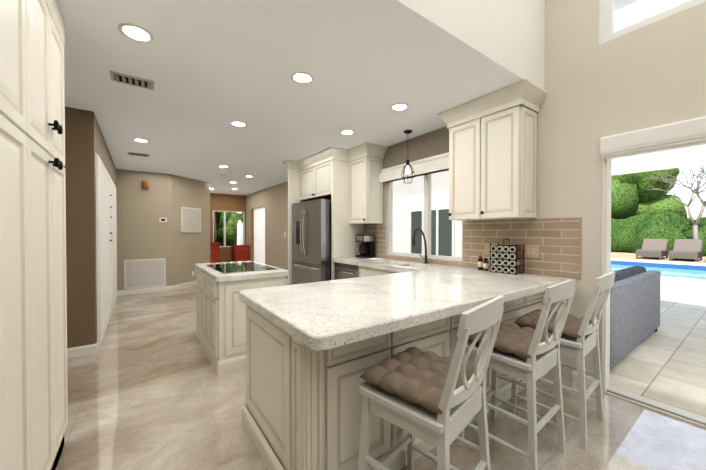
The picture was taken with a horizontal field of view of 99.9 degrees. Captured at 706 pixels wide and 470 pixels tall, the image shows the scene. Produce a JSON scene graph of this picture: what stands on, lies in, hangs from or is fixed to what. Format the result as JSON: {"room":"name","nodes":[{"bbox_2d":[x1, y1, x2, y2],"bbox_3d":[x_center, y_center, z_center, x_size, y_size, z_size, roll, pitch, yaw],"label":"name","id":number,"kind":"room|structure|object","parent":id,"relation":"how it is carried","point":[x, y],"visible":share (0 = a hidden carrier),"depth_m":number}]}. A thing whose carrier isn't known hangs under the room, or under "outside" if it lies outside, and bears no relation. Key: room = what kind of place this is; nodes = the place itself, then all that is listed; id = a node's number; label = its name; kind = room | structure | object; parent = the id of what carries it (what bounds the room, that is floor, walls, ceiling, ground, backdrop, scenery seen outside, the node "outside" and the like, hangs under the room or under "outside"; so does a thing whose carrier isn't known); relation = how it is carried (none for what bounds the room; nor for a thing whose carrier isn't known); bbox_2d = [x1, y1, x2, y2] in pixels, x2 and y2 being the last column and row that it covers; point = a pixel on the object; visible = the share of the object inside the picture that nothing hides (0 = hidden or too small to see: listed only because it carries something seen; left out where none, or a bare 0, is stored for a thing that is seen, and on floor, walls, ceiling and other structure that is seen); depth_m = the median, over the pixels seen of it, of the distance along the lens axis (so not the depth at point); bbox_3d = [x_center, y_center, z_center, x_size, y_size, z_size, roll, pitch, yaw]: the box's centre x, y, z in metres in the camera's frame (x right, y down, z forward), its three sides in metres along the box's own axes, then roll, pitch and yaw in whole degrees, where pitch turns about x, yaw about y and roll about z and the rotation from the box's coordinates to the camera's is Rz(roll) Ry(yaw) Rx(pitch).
{"room":"kitchen","nodes":[
{"label":"kitchen","id":0,"kind":"room"},
{"bbox_2d":[63,107,115,347],"bbox_3d":[-4.176,-0.036,4.485,0.750,2.640,3.600,0,1,-36],"label":"wall","id":1,"kind":"structure","parent":0,"point":[85,142],"depth_m":3.18},
{"bbox_2d":[95,154,116,340],"bbox_3d":[-3.692,0.128,4.508,0.054,2.090,2.930,0,1,-36],"label":"closet door","id":2,"kind":"structure","parent":1,"relation":"in","point":[106,245],"depth_m":3.84},
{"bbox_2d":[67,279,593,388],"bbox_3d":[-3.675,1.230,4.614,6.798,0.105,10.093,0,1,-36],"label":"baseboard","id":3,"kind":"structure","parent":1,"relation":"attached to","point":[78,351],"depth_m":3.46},
{"bbox_2d":[116,169,209,290],"bbox_3d":[-5.333,-0.070,7.747,2.670,2.640,3.050,0,1,-36],"label":"wall block","id":4,"kind":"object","parent":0,"point":[143,232],"visible":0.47,"depth_m":6.63},
{"bbox_2d":[141,181,148,188],"bbox_3d":[-4.493,-1.082,6.411,0.130,0.170,0.077,0,1,-36],"label":"door chime","id":5,"kind":"object","parent":4,"relation":"attached to","point":[145,184],"visible":1,"depth_m":6.40},
{"bbox_2d":[124,258,165,289],"bbox_3d":[-4.516,0.836,6.454,0.740,0.625,0.012,0,1,-36],"label":"air vent grille","id":6,"kind":"object","parent":4,"relation":"attached to","point":[142,273],"visible":1,"depth_m":6.44},
{"bbox_2d":[159,218,166,221],"bbox_3d":[-4.244,-0.339,6.629,0.140,0.100,0.026,0,1,-36],"label":"thermostat","id":7,"kind":"object","parent":4,"relation":"attached to","point":[162,219],"visible":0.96,"depth_m":6.62},
{"bbox_2d":[181,207,200,231],"bbox_3d":[-3.966,-0.366,7.272,0.026,0.600,0.600,0,1,15],"label":"carved panel","id":8,"kind":"object","parent":4,"relation":"attached to","point":[190,219],"visible":1,"depth_m":7.24},
{"bbox_2d":[210,193,245,261],"bbox_3d":[-4.494,-0.097,10.317,1.690,2.640,0.150,0,1,-36],"label":"wall","id":9,"kind":"structure","parent":0,"point":[226,202],"depth_m":10.27},
{"bbox_2d":[213,210,244,246],"bbox_3d":[-4.351,-0.213,10.400,1.060,1.270,0.060,0,1,-36],"label":"window","id":10,"kind":"structure","parent":9,"relation":"in","point":[243,212],"depth_m":10.30},
{"bbox_2d":[57,0,508,194],"bbox_3d":[-3.924,-1.440,4.848,6.900,0.160,9.780,0,1,-36],"label":"ceiling","id":11,"kind":"structure","parent":0,"point":[212,69],"depth_m":2.60},
{"bbox_2d":[110,71,153,89],"bbox_3d":[-1.900,-1.323,2.560,0.300,0.026,0.170,0,1,-36],"label":"ceiling vent","id":12,"kind":"object","parent":11,"relation":"in","point":[132,80],"depth_m":2.54},
{"bbox_2d":[118,23,153,42],"bbox_3d":[-1.427,-1.326,1.952,0.188,0.008,0.188,-1,1,-45],"label":"recessed light","id":13,"kind":"object","parent":11,"relation":"in","point":[134,32],"depth_m":1.94},
{"bbox_2d":[127,152,149,156],"bbox_3d":[-3.606,-1.349,4.991,0.300,0.026,0.170,0,1,-36],"label":"ceiling vent","id":14,"kind":"object","parent":11,"relation":"in","point":[129,153],"depth_m":4.97},
{"bbox_2d":[133,138,148,142],"bbox_3d":[-3.028,-1.349,4.236,0.188,0.008,0.188,-1,1,-45],"label":"recessed light","id":15,"kind":"object","parent":11,"relation":"in","point":[135,139],"depth_m":4.24},
{"bbox_2d":[230,121,246,126],"bbox_3d":[-1.386,-1.343,3.593,0.188,0.008,0.188,-1,1,-45],"label":"recessed light","id":16,"kind":"object","parent":11,"relation":"in","point":[235,123],"depth_m":3.59},
{"bbox_2d":[291,72,313,83],"bbox_3d":[-0.430,-1.332,2.518,0.188,0.008,0.188,-1,1,-45],"label":"recessed light","id":17,"kind":"object","parent":11,"relation":"in","point":[298,77],"depth_m":2.51},
{"bbox_2d":[340,130,354,134],"bbox_3d":[-0.075,-1.346,3.893,0.188,0.008,0.188,-1,1,-45],"label":"recessed light","id":18,"kind":"object","parent":11,"relation":"in","point":[345,132],"depth_m":3.90},
{"bbox_2d":[391,103,408,110],"bbox_3d":[0.490,-1.338,3.105,0.188,0.008,0.188,-1,1,-45],"label":"recessed light","id":19,"kind":"object","parent":11,"relation":"in","point":[399,106],"depth_m":3.10},
{"bbox_2d":[401,130,413,183],"bbox_3d":[0.714,-1.013,3.860,0.170,0.671,0.170,0,1,-36],"label":"pendant lamp","id":20,"kind":"object","parent":11,"relation":"hanging from","point":[407,160],"visible":1,"depth_m":3.84},
{"bbox_2d":[56,283,705,469],"bbox_3d":[-2.577,1.359,3.001,6.900,0.120,14.400,0,1,-36],"label":"floor","id":21,"kind":"structure","parent":0,"point":[149,388],"depth_m":2.08},
{"bbox_2d":[0,0,67,469],"bbox_3d":[-1.662,0.000,1.210,0.618,2.635,1.197,0,1,-36],"label":"pantry","id":22,"kind":"object","parent":21,"relation":"on","point":[33,365],"visible":1,"depth_m":1.28},
{"bbox_2d":[210,242,219,262],"bbox_3d":[-4.698,0.739,9.727,0.540,0.980,0.486,0,1,-36],"label":"chair","id":23,"kind":"object","parent":21,"relation":"on","point":[214,246],"depth_m":9.61},
{"bbox_2d":[195,269,284,373],"bbox_3d":[-1.370,0.861,3.498,0.708,0.865,1.326,0,1,-36],"label":"kitchen island","id":24,"kind":"object","parent":21,"relation":"on","point":[221,321],"depth_m":2.88},
{"bbox_2d":[195,261,287,280],"bbox_3d":[-1.365,0.401,3.497,0.720,0.055,1.350,0,1,-36],"label":"island countertop","id":25,"kind":"structure","parent":24,"relation":"on","point":[236,270],"depth_m":3.13},
{"bbox_2d":[231,245,249,261],"bbox_3d":[-3.910,0.788,10.293,0.520,0.870,0.486,0,1,-36],"label":"chair","id":26,"kind":"object","parent":21,"relation":"on","point":[239,252],"depth_m":10.11},
{"bbox_2d":[292,199,330,284],"bbox_3d":[-0.534,0.350,5.292,0.856,1.850,1.110,0,1,-36],"label":"fridge","id":27,"kind":"object","parent":21,"relation":"on","point":[311,240],"visible":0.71,"depth_m":4.89},
{"bbox_2d":[239,269,538,469],"bbox_3d":[0.278,0.848,2.153,1.860,0.920,1.145,0,1,-36],"label":"kitchen peninsula","id":28,"kind":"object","parent":21,"relation":"on","point":[315,351],"depth_m":1.59},
{"bbox_2d":[358,295,504,469],"bbox_3d":[0.357,0.781,1.319,0.532,1.072,0.459,1,1,43],"label":"stool","id":29,"kind":"object","parent":21,"relation":"on","point":[434,399],"visible":1,"depth_m":1.22},
{"bbox_2d":[332,257,569,376],"bbox_3d":[0.783,0.832,3.635,0.687,0.920,2.964,0,1,-36],"label":"countertop","id":30,"kind":"structure","parent":21,"relation":"on","point":[344,266],"depth_m":3.52},
{"bbox_2d":[356,235,374,257],"bbox_3d":[0.195,0.180,4.765,0.223,0.360,0.224,0,1,-36],"label":"coffee maker","id":31,"kind":"object","parent":30,"relation":"on","point":[367,248],"visible":1,"depth_m":4.70},
{"bbox_2d":[412,228,427,262],"bbox_3d":[0.841,0.139,3.838,0.279,0.460,0.131,0,1,-36],"label":"faucet","id":32,"kind":"object","parent":30,"relation":"on","point":[414,244],"visible":1,"depth_m":3.83},
{"bbox_2d":[478,256,481,269],"bbox_3d":[1.378,0.300,3.205,0.051,0.152,0.051,0,1,39],"label":"bottle","id":33,"kind":"object","parent":30,"relation":"on","point":[479,260],"depth_m":3.19},
{"bbox_2d":[481,257,487,270],"bbox_3d":[1.403,0.311,3.137,0.051,0.132,0.051,0,1,39],"label":"bottle","id":34,"kind":"object","parent":30,"relation":"on","point":[482,265],"depth_m":3.12},
{"bbox_2d":[490,239,523,274],"bbox_3d":[1.544,0.211,2.978,0.162,0.335,0.267,0,1,-36],"label":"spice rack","id":35,"kind":"object","parent":30,"relation":"on","point":[508,255],"visible":1,"depth_m":2.92},
{"bbox_2d":[457,279,575,469],"bbox_3d":[0.997,0.776,1.790,0.459,1.072,0.532,0,1,-39],"label":"stool","id":36,"kind":"object","parent":21,"relation":"on","point":[529,356],"visible":0.75,"depth_m":1.65},
{"bbox_2d":[510,272,614,449],"bbox_3d":[1.484,0.773,2.090,0.459,1.072,0.532,0,1,-40],"label":"stool","id":37,"kind":"object","parent":21,"relation":"on","point":[579,339],"visible":0.69,"depth_m":1.92},
{"bbox_2d":[361,0,544,88],"bbox_3d":[-1.039,-0.878,0.832,6.900,4.400,0.120,0,1,-36],"label":"wall","id":38,"kind":"structure","parent":0,"point":[503,40],"depth_m":2.24},
{"bbox_2d":[246,0,705,389],"bbox_3d":[0.364,-0.923,5.087,0.340,4.400,14.400,0,1,-36],"label":"wall","id":39,"kind":"structure","parent":0,"point":[651,75],"depth_m":2.52},
{"bbox_2d":[282,142,389,225],"bbox_3d":[-0.407,-0.772,5.067,0.932,1.178,1.901,0,1,-36],"label":"upper cabinet","id":40,"kind":"object","parent":39,"relation":"attached to","point":[354,189],"depth_m":4.72},
{"bbox_2d":[383,126,448,168],"bbox_3d":[0.896,-1.162,4.050,0.002,0.380,1.454,0,1,-36],"label":"wall","id":41,"kind":"structure","parent":39,"relation":"attached to","point":[431,143],"depth_m":4.05},
{"bbox_2d":[386,174,462,261],"bbox_3d":[0.947,-0.328,4.083,0.110,1.289,1.360,0,1,-36],"label":"window","id":42,"kind":"structure","parent":39,"relation":"in","point":[389,212],"depth_m":4.03},
{"bbox_2d":[364,217,580,278],"bbox_3d":[1.081,0.102,3.797,0.010,0.533,3.044,0,1,-36],"label":"backsplash","id":43,"kind":"structure","parent":39,"relation":"attached to","point":[557,241],"depth_m":2.91},
{"bbox_2d":[485,244,491,254],"bbox_3d":[1.475,0.157,3.236,0.005,0.120,0.080,0,1,-36],"label":"switch plate","id":44,"kind":"object","parent":39,"relation":"attached to","point":[487,246],"depth_m":3.24},
{"bbox_2d":[434,78,547,220],"bbox_3d":[1.374,-0.750,3.030,0.412,1.178,0.936,0,1,-36],"label":"upper cabinet","id":45,"kind":"object","parent":39,"relation":"attached to","point":[489,162],"depth_m":2.84},
{"bbox_2d":[524,245,538,257],"bbox_3d":[1.730,0.160,2.877,0.009,0.120,0.140,0,1,-36],"label":"switch plate","id":46,"kind":"object","parent":39,"relation":"attached to","point":[531,251],"depth_m":2.87},
{"bbox_2d":[599,0,705,44],"bbox_3d":[3.271,-2.118,0.815,0.100,1.121,4.091,0,1,-36],"label":"window","id":47,"kind":"structure","parent":39,"relation":"in","point":[606,23],"depth_m":2.41},
{"bbox_2d":[600,116,705,159],"bbox_3d":[3.159,-0.689,0.857,0.048,0.188,3.865,0,1,-36],"label":"roller shade","id":48,"kind":"object","parent":39,"relation":"attached to","point":[680,134],"visible":0.98,"depth_m":2.16},
{"bbox_2d":[601,159,705,428],"bbox_3d":[3.300,0.332,0.841,0.172,2.220,4.057,0,1,-36],"label":"trim","id":49,"kind":"structure","parent":39,"relation":"attached to","point":[676,413],"depth_m":2.43},
{"bbox_2d":[254,0,705,263],"bbox_3d":[3.313,-0.513,4.129,3.790,3.640,19.000,0,1,-36],"label":"sky","id":50,"kind":"structure","parent":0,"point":[408,217],"depth_m":8.11},
{"label":"outside","id":51,"kind":"structure","parent":0,"visible":0},
{"bbox_2d":[610,252,705,416],"bbox_3d":[17.277,1.228,18.470,70.000,0.140,70.000,0,1,-36],"label":"ground","id":52,"kind":"structure","parent":51,"point":[665,363],"depth_m":3.27},
{"bbox_2d":[214,165,705,255],"bbox_3d":[18.006,-3.797,10.378,40.414,12.124,53.931,0,1,-36],"label":"garden","id":53,"kind":"object","parent":52,"relation":"on","point":[644,205],"visible":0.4,"depth_m":19.02},
{"bbox_2d":[610,266,660,369],"bbox_3d":[3.025,0.871,3.755,2.210,0.880,0.895,0,1,-36],"label":"outdoor sofa","id":54,"kind":"object","parent":52,"relation":"on","point":[635,307],"visible":0.31,"depth_m":3.26},
{"bbox_2d":[635,239,667,259],"bbox_3d":[15.325,0.697,15.181,1.800,0.990,0.920,0,1,-36],"label":"lounger","id":55,"kind":"object","parent":52,"relation":"on","point":[650,247],"depth_m":15.17},
{"bbox_2d":[611,260,705,280],"bbox_3d":[11.614,1.672,10.413,5.900,0.900,17.700,0,1,-36],"label":"pool","id":56,"kind":"object","parent":52,"relation":"in","point":[696,272],"visible":0.19,"depth_m":12.23},
{"bbox_2d":[668,239,702,261],"bbox_3d":[15.995,0.707,14.247,1.800,0.990,0.920,0,1,-36],"label":"lounger","id":57,"kind":"object","parent":52,"relation":"on","point":[687,248],"depth_m":14.27}
]}

